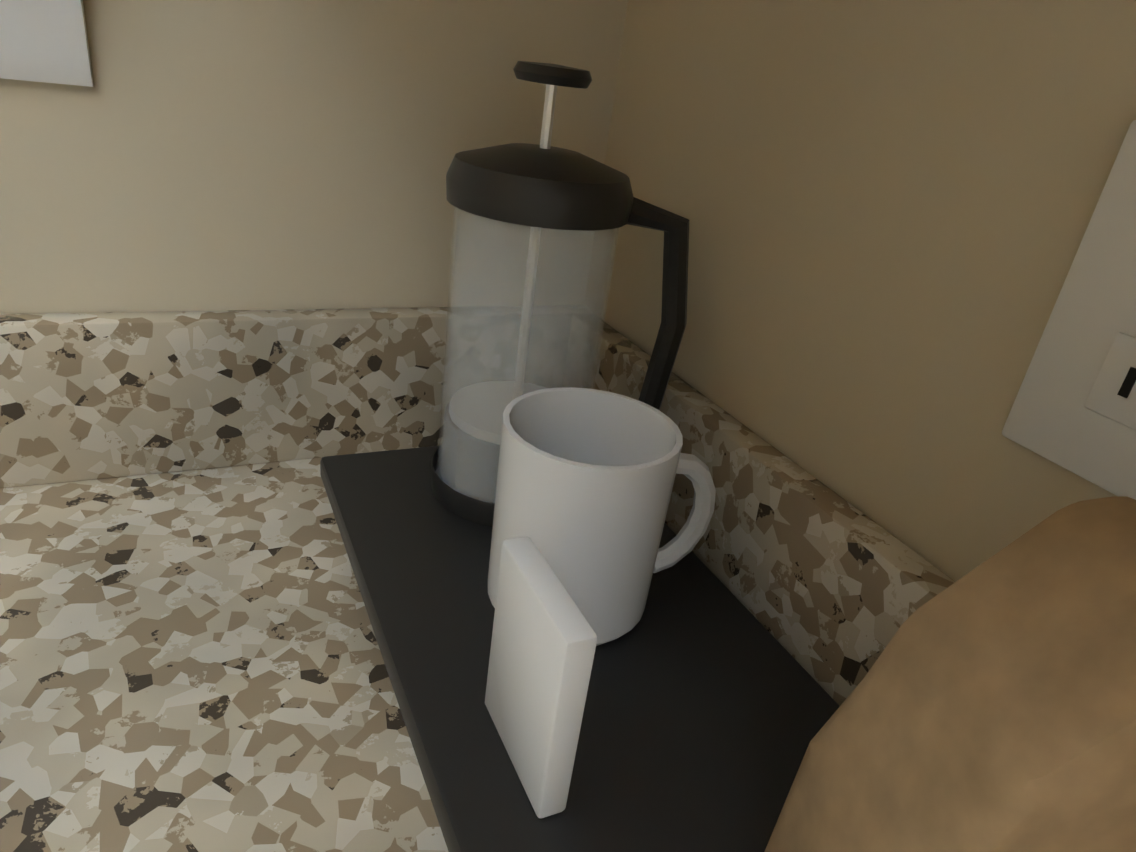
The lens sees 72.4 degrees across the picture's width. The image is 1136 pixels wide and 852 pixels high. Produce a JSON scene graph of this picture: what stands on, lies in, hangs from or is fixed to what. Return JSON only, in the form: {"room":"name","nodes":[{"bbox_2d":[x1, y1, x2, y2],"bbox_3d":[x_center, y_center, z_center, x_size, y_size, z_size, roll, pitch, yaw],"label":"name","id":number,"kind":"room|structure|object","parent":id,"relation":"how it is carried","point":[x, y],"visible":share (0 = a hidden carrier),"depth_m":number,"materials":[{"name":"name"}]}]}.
{"room":"kitchen","nodes":[
{"label":"kitchen","id":0,"kind":"room"},
{"bbox_2d":[0,0,627,313],"bbox_3d":[-0.733,-0.232,0.243,2.040,2.430,0.160,-5,29,-26],"label":"wall","id":1,"kind":"structure","parent":0,"point":[197,155],"depth_m":0.47,"materials":[{"name":"beige paint"}]},
{"bbox_2d":[0,0,93,86],"bbox_3d":[-0.690,-0.199,0.212,0.975,0.097,0.115,-5,29,-26],"label":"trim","id":2,"kind":"structure","parent":1,"relation":"attached to","point":[45,41],"depth_m":0.40,"materials":[{"name":"white"}]},
{"bbox_2d":[584,0,1135,581],"bbox_3d":[1.119,0.801,-1.326,0.160,2.430,4.800,-5,29,-26],"label":"wall","id":3,"kind":"structure","parent":0,"point":[886,208],"depth_m":0.35,"materials":[{"name":"beige paint"}]},
{"bbox_2d":[1002,120,1135,499],"bbox_3d":[0.193,-0.029,0.243,0.007,0.116,0.084,-5,29,-26],"label":"electrical outlet","id":4,"kind":"object","parent":3,"relation":"attached to","point":[1073,409],"visible":1,"depth_m":0.27,"materials":[{"name":"white plastic"}]},
{"bbox_3d":[-1.779,2.137,-1.989,6.235,0.120,5.000,-5,29,-26],"label":"floor","id":5,"kind":"structure","parent":0,"visible":0},
{"bbox_3d":[-0.656,0.639,0.253,1.627,0.886,0.657,-5,29,-26],"label":"base cabinet","id":6,"kind":"object","parent":5,"relation":"on","visible":0},
{"bbox_2d":[0,305,954,851],"bbox_3d":[-0.594,0.175,0.037,1.629,0.140,0.640,-5,29,-26],"label":"countertop","id":7,"kind":"structure","parent":6,"relation":"on","point":[190,657],"depth_m":0.41,"materials":[{"name":"stone"}]},
{"bbox_2d":[320,446,839,851],"bbox_3d":[0.025,0.133,0.353,0.188,0.028,0.490,-5,29,-26],"label":"tray","id":8,"kind":"object","parent":7,"relation":"on","point":[712,706],"visible":0.56,"depth_m":0.35,"materials":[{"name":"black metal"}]},
{"bbox_2d":[485,536,596,817],"bbox_3d":[-0.013,0.093,0.292,0.012,0.085,0.060,-5,29,-26],"label":"packet","id":9,"kind":"object","parent":8,"relation":"on","point":[543,645],"visible":1,"depth_m":0.28,"materials":[{"name":"white paper"}]},
{"bbox_2d":[431,61,688,526],"bbox_3d":[-0.007,-0.072,0.448,0.135,0.246,0.100,-5,29,-26],"label":"press","id":10,"kind":"object","parent":8,"relation":"on","point":[545,185],"visible":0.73,"depth_m":0.41,"materials":[{"name":"clear glass"}]},
{"bbox_2d":[488,387,715,645],"bbox_3d":[0.018,0.043,0.387,0.114,0.100,0.084,-5,29,-26],"label":"mug","id":11,"kind":"object","parent":8,"relation":"on","point":[585,480],"visible":0.73,"depth_m":0.35,"materials":[{"name":"white ceramic"}]},
{"bbox_2d":[765,496,1135,851],"bbox_3d":[0.128,0.105,0.219,0.105,0.169,0.060,4,26,-8],"label":"coffee bag","id":12,"kind":"object","parent":8,"relation":"on","point":[989,705],"visible":1,"depth_m":0.19,"materials":[{"name":"paper"}]}
]}

